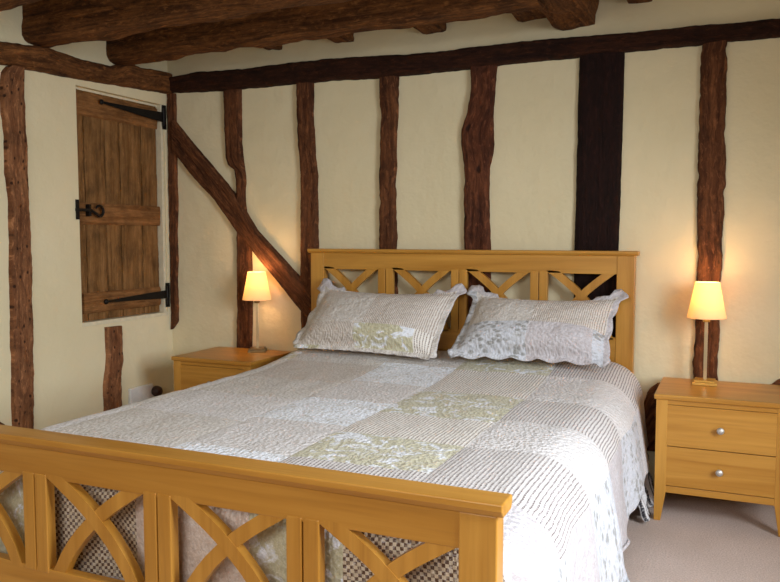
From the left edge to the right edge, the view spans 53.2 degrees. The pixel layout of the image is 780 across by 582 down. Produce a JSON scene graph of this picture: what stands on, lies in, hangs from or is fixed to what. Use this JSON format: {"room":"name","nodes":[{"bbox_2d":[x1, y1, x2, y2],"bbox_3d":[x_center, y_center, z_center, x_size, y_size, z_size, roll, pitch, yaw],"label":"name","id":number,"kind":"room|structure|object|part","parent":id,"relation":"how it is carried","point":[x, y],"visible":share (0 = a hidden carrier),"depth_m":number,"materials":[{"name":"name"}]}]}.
{"room":"bedroom","nodes":[
{"label":"bedroom","id":0,"kind":"room"},
{"bbox_2d":[0,6,173,429],"bbox_3d":[-2.217,-0.138,2.381,0.150,2.135,4.500,2,4,24],"label":"wall","id":1,"kind":"structure","parent":0,"point":[69,357],"depth_m":3.69,"materials":[{"name":"beige paint"}]},
{"bbox_2d":[0,65,33,428],"bbox_3d":[-1.659,-0.081,3.462,0.064,1.830,0.137,2,4,24],"label":"timber","id":2,"kind":"structure","parent":1,"relation":"attached to","point":[12,101],"depth_m":3.44,"materials":[{"name":"brown wood"}]},
{"bbox_2d":[0,41,171,93],"bbox_3d":[-1.757,-1.025,3.147,0.084,0.201,2.584,2,4,24],"label":"timber","id":3,"kind":"structure","parent":1,"relation":"attached to","point":[40,59],"depth_m":3.70,"materials":[{"name":"brown wood"}]},
{"bbox_2d":[103,326,123,410],"bbox_3d":[-1.435,0.488,4.015,0.061,0.616,0.140,2,4,24],"label":"timber","id":4,"kind":"structure","parent":1,"relation":"attached to","point":[112,388],"depth_m":3.99,"materials":[{"name":"brown wood"}]},
{"bbox_2d":[75,87,169,326],"bbox_3d":[-1.401,-0.427,4.070,0.071,1.170,0.668,2,4,24],"label":"door","id":5,"kind":"structure","parent":1,"relation":"in","point":[120,206],"depth_m":4.08,"materials":[{"name":"brown wood"}]},
{"bbox_2d":[128,383,153,403],"bbox_3d":[-1.343,0.557,4.202,0.021,0.092,0.180,2,4,24],"label":"wall socket","id":6,"kind":"object","parent":1,"relation":"attached to","point":[143,392],"visible":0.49,"depth_m":4.18,"materials":[{"name":"white plastic"}]},
{"bbox_2d":[151,386,162,395],"bbox_3d":[-1.269,0.655,4.280,0.057,0.270,0.060,2,4,24],"label":"plug","id":7,"kind":"object","parent":6,"relation":"attached to","point":[156,390],"visible":0.74,"depth_m":4.26,"materials":[{"name":"brown plastic"}]},
{"bbox_2d":[167,0,779,484],"bbox_3d":[0.597,-0.229,3.678,4.250,2.135,0.150,2,4,24],"label":"wall","id":8,"kind":"structure","parent":0,"point":[533,168],"depth_m":3.56,"materials":[{"name":"beige paint"}]},
{"bbox_2d":[167,93,178,329],"bbox_3d":[-1.209,-0.440,4.383,0.063,1.321,0.052,2,4,24],"label":"timber","id":9,"kind":"structure","parent":8,"relation":"attached to","point":[172,97],"depth_m":4.36,"materials":[{"name":"brown wood"}]},
{"bbox_2d":[223,89,252,347],"bbox_3d":[-0.815,-0.155,4.224,0.167,1.870,0.061,2,4,24],"label":"timber","id":10,"kind":"structure","parent":8,"relation":"attached to","point":[232,100],"depth_m":4.17,"materials":[{"name":"brown wood"}]},
{"bbox_2d":[171,120,310,318],"bbox_3d":[-0.763,-0.348,4.183,0.948,1.184,0.069,2,4,24],"label":"timber","id":11,"kind":"structure","parent":8,"relation":"attached to","point":[187,152],"depth_m":4.17,"materials":[{"name":"brown wood"}]},
{"bbox_2d":[296,82,318,328],"bbox_3d":[-0.421,-0.141,4.050,0.120,1.866,0.062,2,4,24],"label":"timber","id":12,"kind":"structure","parent":8,"relation":"attached to","point":[309,217],"depth_m":3.99,"materials":[{"name":"brown wood"}]},
{"bbox_2d":[379,76,398,293],"bbox_3d":[-0.003,-0.129,3.866,0.104,1.868,0.064,2,4,24],"label":"timber","id":13,"kind":"structure","parent":8,"relation":"attached to","point":[388,85],"depth_m":3.81,"materials":[{"name":"brown wood"}]},
{"bbox_2d":[169,19,779,92],"bbox_3d":[0.561,-1.082,3.541,3.934,0.122,0.080,2,4,24],"label":"timber","id":14,"kind":"structure","parent":8,"relation":"attached to","point":[366,67],"depth_m":3.60,"materials":[{"name":"brown wood"}]},
{"bbox_2d":[461,65,497,313],"bbox_3d":[0.417,-0.115,3.679,0.171,1.867,0.067,2,4,24],"label":"timber","id":15,"kind":"structure","parent":8,"relation":"attached to","point":[477,132],"depth_m":3.62,"materials":[{"name":"brown wood"}]},
{"bbox_2d":[574,52,624,336],"bbox_3d":[0.920,-0.102,3.459,0.200,1.872,0.065,2,4,24],"label":"timber","id":16,"kind":"structure","parent":8,"relation":"attached to","point":[601,75],"depth_m":3.40,"materials":[{"name":"brown wood"}]},
{"bbox_2d":[692,40,726,380],"bbox_3d":[1.341,-0.304,3.259,0.112,1.444,0.064,2,4,24],"label":"timber","id":17,"kind":"structure","parent":8,"relation":"attached to","point":[711,183],"depth_m":3.23,"materials":[{"name":"brown wood"}]},
{"bbox_2d":[644,379,779,451],"bbox_3d":[1.584,0.535,3.217,1.028,0.396,0.054,2,4,24],"label":"timber","id":18,"kind":"structure","parent":8,"relation":"attached to","point":[650,402],"depth_m":3.39,"materials":[{"name":"brown wood"}]},
{"bbox_2d":[623,492,779,581],"bbox_3d":[-0.341,1.035,1.635,4.250,0.100,4.800,2,4,24],"label":"floor","id":19,"kind":"structure","parent":0,"point":[694,538],"depth_m":2.80,"materials":[{"name":"beige carpet"}]},
{"bbox_2d":[171,346,292,390],"bbox_3d":[-0.806,0.570,4.007,0.476,0.495,0.413,2,4,24],"label":"nightstand","id":20,"kind":"object","parent":19,"relation":"on","point":[191,369],"visible":0.26,"depth_m":3.88,"materials":[{"name":"brown wood"}]},
{"bbox_3d":[-1.062,0.584,3.945,0.042,0.475,0.042,2,4,24],"label":"leg","id":21,"kind":"part","parent":20,"relation":"part of","materials":[{"name":"brown wood"}]},
{"bbox_3d":[-0.875,0.453,3.841,0.378,0.158,0.017,2,4,24],"label":"drawer","id":22,"kind":"part","parent":20,"relation":"part of","materials":[{"name":"brown wood"}]},
{"bbox_3d":[-0.680,0.596,3.777,0.042,0.475,0.042,2,4,24],"label":"leg","id":23,"kind":"part","parent":20,"relation":"part of","materials":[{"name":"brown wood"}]},
{"bbox_2d":[242,271,270,352],"bbox_3d":[-0.696,0.108,4.076,0.149,0.417,0.149,0,4,-5],"label":"table lamp","id":24,"kind":"object","parent":20,"relation":"on","point":[256,289],"visible":1,"depth_m":4.02,"materials":[{"name":"beige fabric"}]},
{"bbox_3d":[-0.696,-0.027,4.066,0.149,0.146,0.149,0,4,-5],"label":"lamp shade","id":25,"kind":"part","parent":24,"relation":"part of","materials":[{"name":"beige fabric"}]},
{"bbox_3d":[-0.696,0.176,4.080,0.013,0.243,0.013,0,4,-5],"label":"stem","id":26,"kind":"part","parent":24,"relation":"part of","materials":[{"name":"beige metal"}]},
{"bbox_2d":[0,249,639,581],"bbox_3d":[-0.094,0.390,2.723,1.603,1.034,2.166,2,4,24],"label":"bed","id":27,"kind":"object","parent":19,"relation":"on","point":[311,500],"visible":0.59,"depth_m":1.75,"materials":[{"name":"brown wood"}]},
{"bbox_3d":[-0.518,0.617,1.773,1.447,0.456,0.028,2,4,24],"label":"footboard","id":28,"kind":"part","parent":27,"relation":"part of","materials":[{"name":"brown wood"}]},
{"bbox_3d":[-0.358,0.311,3.982,0.075,1.014,0.045,2,4,24],"label":"post","id":29,"kind":"part","parent":27,"relation":"part of","materials":[{"name":"brown wood"}]},
{"bbox_3d":[0.327,0.183,3.664,1.447,0.714,0.028,2,4,24],"label":"headboard","id":30,"kind":"part","parent":27,"relation":"part of","materials":[{"name":"brown wood"}]},
{"bbox_3d":[0.171,0.703,1.481,0.075,0.586,0.045,2,4,24],"label":"post","id":31,"kind":"part","parent":27,"relation":"part of","materials":[{"name":"brown wood"}]},
{"bbox_3d":[1.016,0.354,3.378,0.075,1.014,0.045,2,4,24],"label":"post","id":32,"kind":"part","parent":27,"relation":"part of","materials":[{"name":"brown wood"}]},
{"bbox_3d":[-0.087,0.535,2.749,1.470,0.215,1.995,2,4,24],"label":"mattress","id":33,"kind":"object","parent":27,"relation":"on","visible":0},
{"bbox_2d":[0,348,648,581],"bbox_3d":[-0.079,0.584,2.733,1.814,0.482,2.025,2,4,24],"label":"quilt","id":34,"kind":"object","parent":33,"relation":"on","point":[568,441],"visible":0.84,"depth_m":2.31,"materials":[{"name":"white fabric"}]},
{"bbox_2d":[293,278,466,359],"bbox_3d":[-0.062,0.121,3.627,0.805,0.335,0.270,2,4,24],"label":"pillow","id":35,"kind":"object","parent":34,"relation":"on","point":[410,325],"visible":1,"depth_m":3.55,"materials":[{"name":"white fabric"}]},
{"bbox_2d":[447,285,628,367],"bbox_3d":[0.631,0.142,3.343,0.731,0.309,0.269,2,4,24],"label":"pillow","id":36,"kind":"object","parent":34,"relation":"on","point":[495,327],"visible":1,"depth_m":3.26,"materials":[{"name":"white fabric"}]},
{"bbox_2d":[638,455,653,521],"bbox_3d":[1.021,0.783,3.127,0.082,0.180,0.365,2,4,24],"label":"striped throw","id":37,"kind":"object","parent":34,"relation":"hanging from","point":[647,500],"visible":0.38,"depth_m":3.12,"materials":[{"name":"white fabric"}]},
{"bbox_2d":[653,377,779,536],"bbox_3d":[1.306,0.635,3.079,0.476,0.495,0.413,2,4,24],"label":"nightstand","id":38,"kind":"object","parent":19,"relation":"on","point":[722,441],"visible":1,"depth_m":2.92,"materials":[{"name":"brown wood"}]},
{"bbox_3d":[1.050,0.650,3.017,0.042,0.475,0.042,2,4,24],"label":"leg","id":39,"kind":"part","parent":38,"relation":"part of","materials":[{"name":"brown wood"}]},
{"bbox_2d":[687,281,725,386],"bbox_3d":[1.287,0.172,3.171,0.149,0.417,0.149,2,4,24],"label":"table lamp","id":40,"kind":"object","parent":38,"relation":"on","point":[707,303],"visible":1,"depth_m":3.12,"materials":[{"name":"yellow fabric"}]},
{"bbox_3d":[1.287,0.240,3.176,0.013,0.243,0.013,2,4,24],"label":"stem","id":41,"kind":"part","parent":40,"relation":"part of","materials":[{"name":"beige wood"}]},
{"bbox_3d":[1.287,0.037,3.162,0.149,0.146,0.149,2,4,24],"label":"lamp shade","id":42,"kind":"part","parent":40,"relation":"part of","materials":[{"name":"beige fabric"}]},
{"bbox_3d":[1.228,0.678,2.904,0.027,0.027,0.026,2,4,24],"label":"knob","id":43,"kind":"part","parent":38,"relation":"part of","materials":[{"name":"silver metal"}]},
{"bbox_3d":[1.228,0.520,2.893,0.027,0.027,0.026,2,4,24],"label":"knob","id":44,"kind":"part","parent":38,"relation":"part of","materials":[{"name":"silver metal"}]},
{"bbox_3d":[1.236,0.676,2.924,0.378,0.152,0.017,2,4,24],"label":"drawer","id":45,"kind":"part","parent":38,"relation":"part of","materials":[{"name":"brown wood"}]},
{"bbox_3d":[1.236,0.519,2.913,0.378,0.158,0.017,2,4,24],"label":"drawer","id":46,"kind":"part","parent":38,"relation":"part of","materials":[{"name":"brown wood"}]},
{"bbox_3d":[1.432,0.662,2.849,0.042,0.475,0.042,2,4,24],"label":"leg","id":47,"kind":"part","parent":38,"relation":"part of","materials":[{"name":"brown wood"}]},
{"bbox_3d":[-0.341,-1.194,1.477,4.250,0.100,4.800,2,4,24],"label":"ceiling","id":48,"kind":"structure","parent":0,"visible":0},
{"bbox_2d":[0,0,40,10],"bbox_3d":[-0.634,-1.136,2.529,2.631,0.194,0.167,2,4,25],"label":"beam","id":49,"kind":"structure","parent":48,"relation":"attached to","point":[4,4],"depth_m":2.91,"materials":[{"name":"brown wood"}]},
{"bbox_2d":[21,0,350,47],"bbox_3d":[-0.438,-1.162,2.974,2.631,0.204,0.151,2,4,25],"label":"beam","id":50,"kind":"structure","parent":48,"relation":"attached to","point":[45,23],"depth_m":3.24,"materials":[{"name":"brown wood"}]},
{"bbox_2d":[264,45,281,49],"bbox_3d":[-0.678,-1.276,3.888,0.106,0.077,0.360,2,4,24],"label":"beam","id":51,"kind":"structure","parent":48,"relation":"attached to","point":[276,47],"depth_m":4.02,"materials":[{"name":"brown wood"}]},
{"bbox_2d":[106,0,544,65],"bbox_3d":[-0.420,-1.208,3.509,2.231,0.179,0.145,2,4,25],"label":"beam","id":52,"kind":"structure","parent":48,"relation":"attached to","point":[278,27],"depth_m":3.46,"materials":[{"name":"brown wood"}]},
{"bbox_2d":[328,33,353,42],"bbox_3d":[-0.302,-1.263,3.723,0.123,0.079,0.360,2,4,24],"label":"beam","id":53,"kind":"structure","parent":48,"relation":"attached to","point":[349,37],"depth_m":3.83,"materials":[{"name":"brown wood"}]},
{"bbox_2d":[413,23,446,34],"bbox_3d":[0.138,-1.249,3.529,0.132,0.079,0.360,2,4,24],"label":"beam","id":54,"kind":"structure","parent":48,"relation":"attached to","point":[441,27],"depth_m":3.63,"materials":[{"name":"brown wood"}]},
{"bbox_2d":[511,9,545,21],"bbox_3d":[0.568,-1.239,3.340,0.154,0.073,0.360,2,4,24],"label":"beam","id":55,"kind":"structure","parent":48,"relation":"attached to","point":[525,16],"depth_m":3.44,"materials":[{"name":"brown wood"}]},
{"bbox_2d":[538,0,598,30],"bbox_3d":[0.370,-1.141,2.427,0.218,0.135,2.201,2,4,24],"label":"beam","id":56,"kind":"structure","parent":48,"relation":"attached to","point":[563,15],"depth_m":3.23,"materials":[{"name":"brown wood"}]},
{"bbox_2d":[627,0,651,3],"bbox_3d":[0.825,-1.209,2.768,0.113,0.051,1.200,2,4,24],"label":"beam","id":57,"kind":"structure","parent":48,"relation":"attached to","point":[628,1],"depth_m":3.30,"materials":[{"name":"brown wood"}]}
]}

